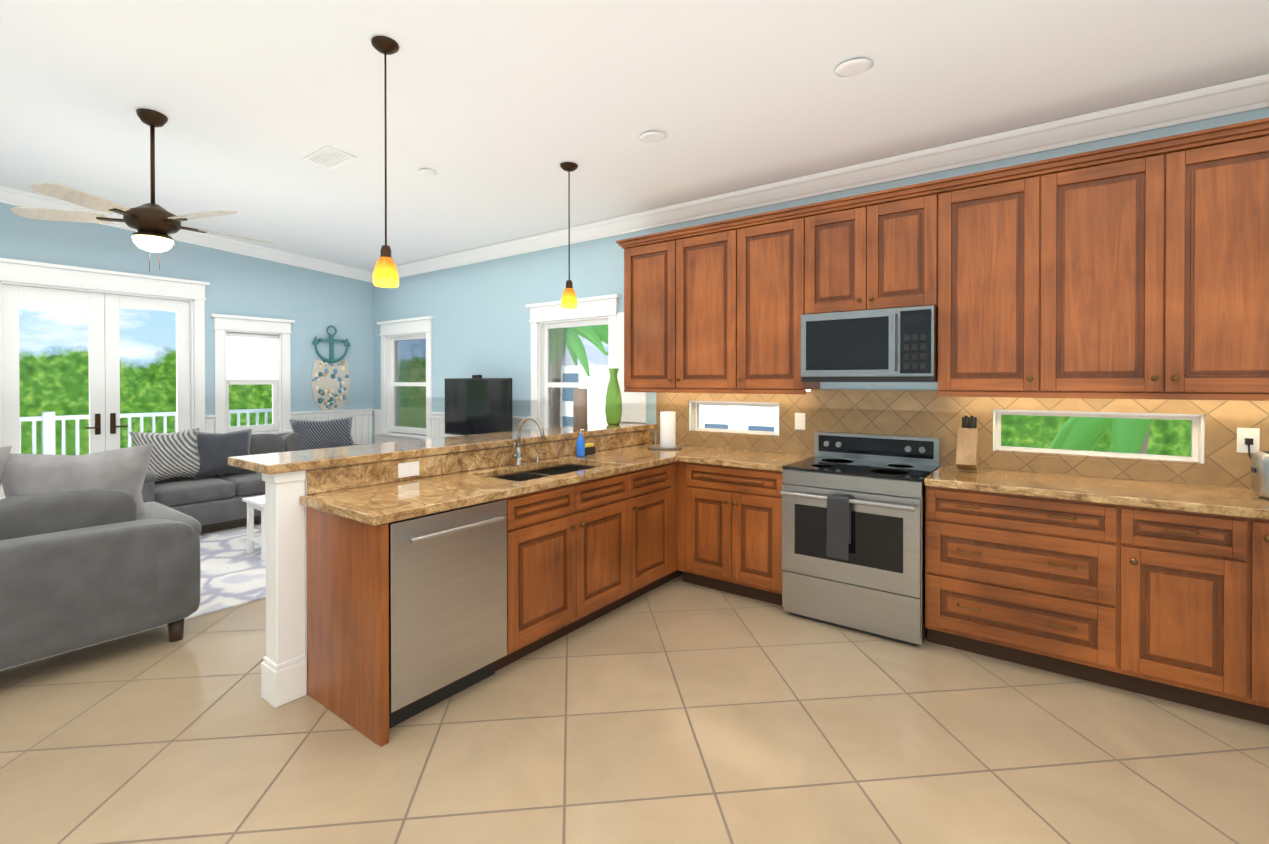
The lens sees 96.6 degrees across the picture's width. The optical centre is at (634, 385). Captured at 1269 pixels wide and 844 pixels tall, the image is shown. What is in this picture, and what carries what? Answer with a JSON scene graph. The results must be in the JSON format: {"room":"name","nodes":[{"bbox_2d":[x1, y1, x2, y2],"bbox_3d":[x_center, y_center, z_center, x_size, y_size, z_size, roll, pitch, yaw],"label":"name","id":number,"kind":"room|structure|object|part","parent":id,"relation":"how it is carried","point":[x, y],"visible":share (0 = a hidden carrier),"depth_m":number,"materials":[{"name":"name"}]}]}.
{"room":"kitchen and living room","nodes":[
{"label":"kitchen and living room","id":0,"kind":"room"},
{"bbox_2d":[0,203,373,443],"bbox_3d":[-5.465,-0.446,4.954,0.150,3.700,6.800,0,0,37],"label":"wall","id":1,"kind":"structure","parent":0,"point":[313,304],"depth_m":6.34,"materials":[{"name":"blue paint"}]},
{"bbox_2d":[1,284,189,497],"bbox_3d":[-5.082,0.248,5.428,0.106,2.255,1.330,0,0,37],"label":"french door","id":2,"kind":"structure","parent":1,"relation":"in","point":[104,373],"depth_m":5.40,"materials":[{"name":"white"}]},
{"bbox_2d":[0,258,209,499],"bbox_3d":[-5.082,0.155,5.428,0.205,2.492,1.620,0,0,37],"label":"door frame","id":3,"kind":"structure","parent":1,"relation":"attached to","point":[43,275],"depth_m":5.51,"materials":[{"name":"white wood"}]},
{"bbox_2d":[20,408,271,454],"bbox_3d":[-6.077,0.937,6.045,2.118,1.240,6.510,0,0,37],"label":"railing","id":4,"kind":"object","parent":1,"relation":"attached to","point":[44,419],"depth_m":6.76,"materials":[{"name":"white wood"}]},
{"bbox_2d":[0,186,367,281],"bbox_3d":[-5.398,-1.626,4.829,0.096,0.567,6.390,0,0,37],"label":"crown molding","id":5,"kind":"structure","parent":1,"relation":"attached to","point":[11,196],"depth_m":6.05,"materials":[{"name":"white wood"}]},
{"bbox_2d":[210,314,294,437],"bbox_3d":[-4.343,-0.049,6.422,0.210,1.437,0.820,0,0,37],"label":"window","id":6,"kind":"structure","parent":1,"relation":"in","point":[223,324],"depth_m":6.42,"materials":[{"name":"white wood"}]},
{"bbox_3d":[-4.375,-0.033,6.446,0.050,1.110,0.534,0,0,37],"label":"window sash","id":7,"kind":"part","parent":6,"relation":"part of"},
{"bbox_2d":[226,333,278,380],"bbox_3d":[-4.338,-0.315,6.417,0.040,0.530,0.530,0,0,37],"label":"roller blind","id":8,"kind":"object","parent":6,"relation":"attached to","point":[251,357],"visible":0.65,"depth_m":6.41,"materials":[{"name":"white fabric"}]},
{"bbox_2d":[205,409,371,444],"bbox_3d":[-4.022,0.856,6.755,0.030,1.069,1.829,0,0,37],"label":"trim","id":9,"kind":"structure","parent":1,"relation":"attached to","point":[361,431],"depth_m":7.27,"materials":[{"name":"white wood"}]},
{"bbox_2d":[311,326,350,409],"bbox_3d":[-3.781,-0.217,7.056,0.048,1.055,0.480,0,0,37],"label":"wall art","id":10,"kind":"object","parent":1,"relation":"attached to","point":[330,380],"visible":1,"depth_m":7.05,"materials":[{"name":"teal"}]},
{"bbox_2d":[228,422,707,525],"bbox_3d":[-0.634,0.437,3.577,1.080,0.198,2.967,0,0,37],"label":"countertop","id":11,"kind":"structure","parent":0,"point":[375,492],"depth_m":2.97,"materials":[{"name":"beige stone"}]},
{"bbox_2d":[512,417,545,465],"bbox_3d":[-0.603,0.343,3.499,0.262,0.305,0.237,0,0,37],"label":"faucet","id":12,"kind":"object","parent":11,"relation":"on","point":[517,456],"visible":1,"depth_m":3.49,"materials":[{"name":"silver metal"}]},
{"bbox_2d":[493,464,594,481],"bbox_3d":[-0.519,0.628,3.389,0.404,0.178,0.814,0,0,37],"label":"sink basin","id":13,"kind":"object","parent":11,"relation":"in","point":[534,474],"visible":0.06,"depth_m":3.61,"materials":[{"name":"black metal"}]},
{"bbox_2d":[573,389,586,428],"bbox_3d":[-0.419,0.179,4.370,0.110,0.306,0.110,0,0,37],"label":"pillar candle","id":14,"kind":"object","parent":11,"relation":"on","point":[579,408],"visible":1,"depth_m":4.32,"materials":[{"name":"brown wax"}]},
{"bbox_2d":[576,429,584,456],"bbox_3d":[-0.374,0.399,3.928,0.060,0.188,0.060,0,0,37],"label":"soap bottle","id":15,"kind":"object","parent":11,"relation":"on","point":[580,447],"visible":1,"depth_m":3.91,"materials":[{"name":"blue plastic"}]},
{"bbox_2d":[585,443,595,454],"bbox_3d":[-0.335,0.455,4.048,0.050,0.074,0.120,0,0,37],"label":"sponge caddy","id":16,"kind":"object","parent":11,"relation":"on","point":[590,448],"visible":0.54,"depth_m":4.04,"materials":[{"name":"black plastic"}]},
{"bbox_2d":[605,368,621,424],"bbox_3d":[-0.175,0.095,4.749,0.144,0.470,0.144,0,0,37],"label":"vase","id":17,"kind":"object","parent":11,"relation":"on","point":[613,406],"visible":1,"depth_m":4.70,"materials":[{"name":"green glass"}]},
{"bbox_2d":[647,411,681,449],"bbox_3d":[0.233,0.349,4.411,0.270,0.282,0.270,0,0,37],"label":"paper towel holder","id":18,"kind":"object","parent":11,"relation":"on","point":[667,430],"visible":1,"depth_m":4.36,"materials":[{"name":"paper"}]},
{"bbox_2d":[305,429,649,685],"bbox_3d":[-0.730,0.895,3.757,0.140,1.032,2.797,0,0,37],"label":"wall","id":19,"kind":"structure","parent":0,"point":[306,572],"depth_m":2.59,"materials":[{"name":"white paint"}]},
{"bbox_2d":[398,461,418,477],"bbox_3d":[-1.188,0.444,2.975,0.007,0.075,0.120,0,0,37],"label":"electrical outlet plate","id":20,"kind":"object","parent":19,"relation":"attached to","point":[408,469],"depth_m":2.97,"materials":[{"name":"white plastic"}]},
{"bbox_2d":[0,515,1268,843],"bbox_3d":[-1.615,1.471,2.116,9.730,0.100,6.800,0,0,37],"label":"floor","id":21,"kind":"structure","parent":0,"point":[676,711],"depth_m":2.20,"materials":[{"name":"tile"}]},
{"bbox_2d":[0,443,201,669],"bbox_3d":[-3.442,0.859,2.586,0.950,1.118,2.183,0,0,37],"label":"sofa","id":22,"kind":"object","parent":21,"relation":"on","point":[95,548],"visible":1,"depth_m":2.86,"materials":[{"name":"grey fabric"}]},
{"bbox_2d":[0,523,265,670],"bbox_3d":[-3.560,1.403,4.084,2.200,0.011,3.150,0,0,37],"label":"area rug","id":23,"kind":"object","parent":21,"relation":"on","point":[233,572],"visible":0.11,"depth_m":4.21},
{"bbox_2d":[242,495,265,559],"bbox_3d":[-2.981,1.164,4.731,0.380,0.457,0.400,0,0,37],"label":"side table","id":24,"kind":"object","parent":23,"relation":"on","point":[256,502],"visible":0.29,"depth_m":4.65,"materials":[{"name":"white wood"}]},
{"bbox_2d":[129,417,360,524],"bbox_3d":[-3.944,0.893,5.915,0.950,1.009,2.360,0,0,37],"label":"sofa","id":25,"kind":"object","parent":21,"relation":"on","point":[193,473],"visible":0.38,"depth_m":5.46,"materials":[{"name":"grey fabric"}]},
{"bbox_2d":[261,470,306,707],"bbox_3d":[-1.598,0.903,2.573,0.147,1.032,0.133,0,0,37],"label":"column","id":26,"kind":"structure","parent":21,"relation":"on","point":[283,672],"depth_m":2.53,"materials":[{"name":"white wood"}]},
{"bbox_2d":[306,495,521,746],"bbox_3d":[-1.037,0.981,2.689,0.632,0.874,0.713,0,0,37],"label":"base cabinet","id":27,"kind":"object","parent":21,"relation":"on","point":[348,559],"depth_m":2.39,"materials":[{"name":"brown wood"}]},
{"bbox_2d":[389,499,506,728],"bbox_3d":[-1.007,0.984,2.646,0.652,0.868,0.594,0,0,37],"label":"dishwasher","id":28,"kind":"object","parent":21,"relation":"on","point":[447,603],"visible":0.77,"depth_m":2.45,"materials":[{"name":"silver metal"}]},
{"bbox_2d":[492,464,637,656],"bbox_3d":[-0.556,0.977,3.338,0.632,0.874,1.043,0,0,37],"label":"base cabinet","id":29,"kind":"object","parent":21,"relation":"on","point":[580,554],"depth_m":3.14,"materials":[{"name":"brown wood"}]},
{"bbox_2d":[638,462,673,596],"bbox_3d":[-0.163,0.974,3.870,0.632,0.874,0.553,0,0,37],"label":"base cabinet","id":30,"kind":"object","parent":21,"relation":"on","point":[656,483],"depth_m":3.76,"materials":[{"name":"brown wood"}]},
{"bbox_2d":[674,462,682,577],"bbox_3d":[0.188,0.971,4.344,0.632,0.874,0.760,0,0,37],"label":"base cabinet","id":31,"kind":"object","parent":21,"relation":"on","point":[677,573],"depth_m":3.98,"materials":[{"name":"brown wood"}]},
{"bbox_2d":[780,431,940,646],"bbox_3d":[1.385,0.871,3.466,0.774,1.085,0.722,0,0,37],"label":"range","id":32,"kind":"object","parent":21,"relation":"on","point":[873,584],"visible":0.94,"depth_m":3.25,"materials":[{"name":"metal"}]},
{"bbox_2d":[826,495,850,559],"bbox_3d":[1.154,0.802,3.198,0.120,0.346,0.049,0,0,37],"label":"towel","id":33,"kind":"object","parent":32,"relation":"hanging from","point":[838,540],"visible":0.92,"depth_m":3.18,"materials":[{"name":"grey fabric"}]},
{"bbox_2d":[677,461,1268,724],"bbox_3d":[1.908,0.978,3.146,3.597,0.874,0.640,0,0,37],"label":"base cabinet","id":34,"kind":"object","parent":21,"relation":"on","point":[1171,605],"visible":0.98,"depth_m":2.68,"materials":[{"name":"brown wood"}]},
{"bbox_2d":[680,447,814,471],"bbox_3d":[0.800,0.514,3.972,0.757,0.040,0.627,0,0,37],"label":"countertop","id":35,"kind":"structure","parent":34,"relation":"on","point":[742,458],"depth_m":3.86,"materials":[{"name":"beige stone"}]},
{"bbox_2d":[924,465,1268,519],"bbox_3d":[2.555,0.522,2.674,2.037,0.040,0.625,0,0,37],"label":"countertop","id":36,"kind":"structure","parent":34,"relation":"on","point":[1217,500],"depth_m":2.72,"materials":[{"name":"beige stone"}]},
{"bbox_2d":[956,415,978,469],"bbox_3d":[1.935,0.335,3.282,0.100,0.312,0.193,0,0,37],"label":"knife block","id":37,"kind":"object","parent":36,"relation":"on","point":[967,449],"visible":1,"depth_m":3.24,"materials":[{"name":"brown wood"}]},
{"bbox_2d":[1251,451,1268,498],"bbox_3d":[2.916,0.400,2.462,0.308,0.202,0.190,0,0,37],"label":"toaster","id":38,"kind":"object","parent":36,"relation":"on","point":[1260,473],"visible":1,"depth_m":2.50,"materials":[{"name":"metal"}]},
{"bbox_2d":[1245,438,1252,458],"bbox_3d":[3.030,0.376,2.578,0.309,0.237,0.184,0,0,37],"label":"cord","id":39,"kind":"object","parent":38,"relation":"attached to","point":[1248,441],"visible":0.69,"depth_m":2.72,"materials":[{"name":"black plastic"}]},
{"bbox_3d":[-1.572,1.004,5.759,1.640,0.790,0.509,0,0,37],"label":"tv console","id":40,"kind":"object","parent":21,"relation":"on","visible":0},
{"bbox_2d":[445,375,511,434],"bbox_3d":[-1.632,0.251,5.841,1.040,0.714,0.220,0,0,37],"label":"tv","id":41,"kind":"object","parent":40,"relation":"on","point":[476,404],"visible":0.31,"depth_m":5.80,"materials":[{"name":"black plastic"}]},
{"bbox_2d":[0,0,1268,270],"bbox_3d":[-1.615,-1.740,2.096,9.730,0.602,6.800,0,0,37],"label":"ceiling","id":42,"kind":"structure","parent":0,"point":[500,112],"depth_m":3.05,"materials":[{"name":"white paint"}]},
{"bbox_2d":[10,109,273,270],"bbox_3d":[-2.919,-1.172,3.506,1.274,0.970,1.222,0,0,37],"label":"ceiling fan","id":43,"kind":"object","parent":42,"relation":"hanging from","point":[153,224],"visible":1,"depth_m":3.37,"materials":[{"name":"brown metal"}]},
{"bbox_2d":[303,145,356,169],"bbox_3d":[-2.140,-1.592,3.966,0.360,0.028,0.200,0,0,37],"label":"ceiling vent","id":44,"kind":"object","parent":42,"relation":"in","point":[329,157],"visible":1,"depth_m":3.95,"materials":[{"name":"white metal"}]},
{"bbox_2d":[371,36,398,287],"bbox_3d":[-1.185,-1.047,2.690,0.124,1.150,0.124,0,0,37],"label":"pendant light","id":45,"kind":"object","parent":42,"relation":"hanging from","point":[385,274],"visible":1,"depth_m":2.67,"materials":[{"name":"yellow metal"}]},
{"bbox_2d":[419,169,435,176],"bbox_3d":[-1.515,-1.552,4.139,0.124,0.037,0.124,0,0,37],"label":"smoke detector","id":46,"kind":"object","parent":42,"relation":"attached to","point":[427,172],"visible":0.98,"depth_m":4.10,"materials":[{"name":"white plastic"}]},
{"bbox_2d":[560,162,577,308],"bbox_3d":[-0.456,-1.036,3.942,0.124,0.992,0.124,0,0,37],"label":"pendant light","id":47,"kind":"object","parent":42,"relation":"hanging from","point":[569,299],"visible":1,"depth_m":3.92,"materials":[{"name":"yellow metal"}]},
{"bbox_2d":[639,131,666,141],"bbox_3d":[0.113,-1.527,3.481,0.175,0.020,0.175,0,0,-8],"label":"recessed light","id":48,"kind":"object","parent":42,"relation":"in","point":[654,136],"depth_m":3.46,"materials":[{"name":"white plastic"}]},
{"bbox_2d":[834,58,872,76],"bbox_3d":[1.056,-1.525,2.721,0.175,0.020,0.175,0,0,-8],"label":"recessed light","id":49,"kind":"object","parent":42,"relation":"in","point":[853,67],"depth_m":2.70,"materials":[{"name":"white plastic"}]},
{"bbox_2d":[374,107,1268,488],"bbox_3d":[0.364,-0.095,4.778,9.730,3.000,0.150,0,0,37],"label":"wall","id":50,"kind":"structure","parent":0,"point":[480,319],"depth_m":5.84,"materials":[{"name":"blue paint"}]},
{"bbox_2d":[377,316,432,442],"bbox_3d":[-2.833,-0.038,7.108,1.170,1.567,0.210,0,0,37],"label":"window","id":51,"kind":"structure","parent":50,"relation":"in","point":[408,383],"depth_m":7.17,"materials":[{"name":"white wood"}]},
{"bbox_2d":[372,409,530,443],"bbox_3d":[-1.809,0.859,6.275,4.098,1.069,0.034,0,0,37],"label":"trim","id":52,"kind":"structure","parent":50,"relation":"attached to","point":[437,418],"depth_m":6.65,"materials":[{"name":"white wood"}]},
{"bbox_2d":[526,294,645,428],"bbox_3d":[-0.454,-0.027,5.347,1.450,1.567,0.210,0,0,37],"label":"window","id":53,"kind":"structure","parent":50,"relation":"in","point":[599,308],"depth_m":5.53,"materials":[{"name":"white wood"}]},
{"bbox_3d":[-0.542,-0.001,5.462,0.884,1.220,0.050,0,0,37],"label":"window sash","id":54,"kind":"part","parent":53,"relation":"part of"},
{"bbox_2d":[620,217,747,392],"bbox_3d":[0.441,-0.565,4.415,1.083,1.184,0.329,0,0,37],"label":"upper cabinet","id":55,"kind":"object","parent":50,"relation":"attached to","point":[686,290],"depth_m":4.24,"materials":[{"name":"brown wood"}]},
{"bbox_2d":[689,401,778,437],"bbox_3d":[0.802,0.257,4.456,0.780,0.260,0.150,0,0,37],"label":"window","id":56,"kind":"structure","parent":50,"relation":"in","point":[697,406],"depth_m":4.49,"materials":[{"name":"white"}]},
{"bbox_2d":[748,205,819,392],"bbox_3d":[1.015,-0.562,3.991,0.628,1.184,0.329,0,0,37],"label":"upper cabinet","id":57,"kind":"object","parent":50,"relation":"attached to","point":[782,245],"depth_m":3.82,"materials":[{"name":"brown wood"}]},
{"bbox_2d":[368,74,1268,282],"bbox_3d":[0.291,-1.404,4.671,9.430,0.125,0.096,0,0,37],"label":"crown molding","id":58,"kind":"structure","parent":50,"relation":"attached to","point":[1238,96],"depth_m":3.52,"materials":[{"name":"white wood"}]},
{"bbox_2d":[816,185,919,313],"bbox_3d":[1.525,-0.806,3.612,0.780,0.692,0.329,0,0,37],"label":"upper cabinet","id":59,"kind":"object","parent":50,"relation":"attached to","point":[868,248],"depth_m":3.47,"materials":[{"name":"brown wood"}]},
{"bbox_2d":[801,305,937,381],"bbox_3d":[1.490,-0.237,3.568,0.768,0.434,0.448,0,0,37],"label":"microwave","id":60,"kind":"object","parent":59,"relation":"attached to","point":[891,345],"visible":1,"depth_m":3.39,"materials":[{"name":"metal"}]},
{"bbox_2d":[656,390,1268,488],"bbox_3d":[1.874,0.264,3.561,4.192,0.462,0.011,0,0,37],"label":"tile backsplash","id":61,"kind":"structure","parent":50,"relation":"attached to","point":[924,413],"depth_m":3.43,"materials":[{"name":"beige tile"}]},
{"bbox_2d":[795,413,804,429],"bbox_3d":[1.188,0.259,4.058,0.075,0.120,0.007,0,0,37],"label":"electrical outlet plate","id":62,"kind":"object","parent":61,"relation":"attached to","point":[799,417],"depth_m":4.05,"materials":[{"name":"white plastic"}]},
{"bbox_2d":[1237,428,1259,452],"bbox_3d":[2.972,0.267,2.737,0.075,0.120,0.005,0,0,37],"label":"electrical outlet plate","id":63,"kind":"object","parent":61,"relation":"attached to","point":[1242,433],"depth_m":2.74,"materials":[{"name":"white plastic"}]},
{"bbox_2d":[920,157,1059,396],"bbox_3d":[2.031,-0.558,3.238,0.620,1.184,0.329,0,0,37],"label":"upper cabinet","id":64,"kind":"object","parent":50,"relation":"attached to","point":[990,242],"depth_m":3.08,"materials":[{"name":"brown wood"}]},
{"bbox_2d":[993,409,1204,465],"bbox_3d":[2.546,0.275,3.165,0.900,0.260,0.150,0,0,37],"label":"window","id":65,"kind":"structure","parent":50,"relation":"in","point":[1194,439],"depth_m":3.10,"materials":[{"name":"white"}]},
{"bbox_2d":[1060,121,1268,396],"bbox_3d":[2.610,-0.555,2.810,1.099,1.184,0.329,0,0,37],"label":"upper cabinet","id":66,"kind":"object","parent":50,"relation":"attached to","point":[1138,270],"depth_m":2.67,"materials":[{"name":"brown wood"}]},
{"label":"outside","id":67,"kind":"structure","parent":0,"visible":0},
{"bbox_2d":[19,300,271,454],"bbox_3d":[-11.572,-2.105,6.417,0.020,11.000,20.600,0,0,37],"label":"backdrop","id":68,"kind":"structure","parent":67,"point":[166,368],"depth_m":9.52,"materials":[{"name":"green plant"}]},
{"bbox_2d":[567,325,607,376],"bbox_3d":[-1.247,0.846,8.679,2.208,4.074,2.250,0,0,37],"label":"palm tree","id":69,"kind":"object","parent":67,"point":[596,334],"depth_m":8.14,"materials":[{"name":"green plant"}]},
{"bbox_2d":[566,342,778,431],"bbox_3d":[0.065,0.619,10.572,7.400,4.500,0.900,0,0,37],"label":"house","id":70,"kind":"structure","parent":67,"point":[718,416],"depth_m":9.32,"materials":[{"name":"white"}]},
{"bbox_2d":[578,335,1190,456],"bbox_3d":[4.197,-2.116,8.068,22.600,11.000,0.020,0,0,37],"label":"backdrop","id":71,"kind":"structure","parent":67,"point":[1034,426],"depth_m":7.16,"materials":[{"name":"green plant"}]},
{"bbox_2d":[1014,415,1151,453],"bbox_3d":[4.199,1.366,4.640,2.148,3.084,1.843,0,0,37],"label":"palm tree","id":72,"kind":"object","parent":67,"point":[1062,438],"depth_m":4.48,"materials":[{"name":"green plant"}]}
]}

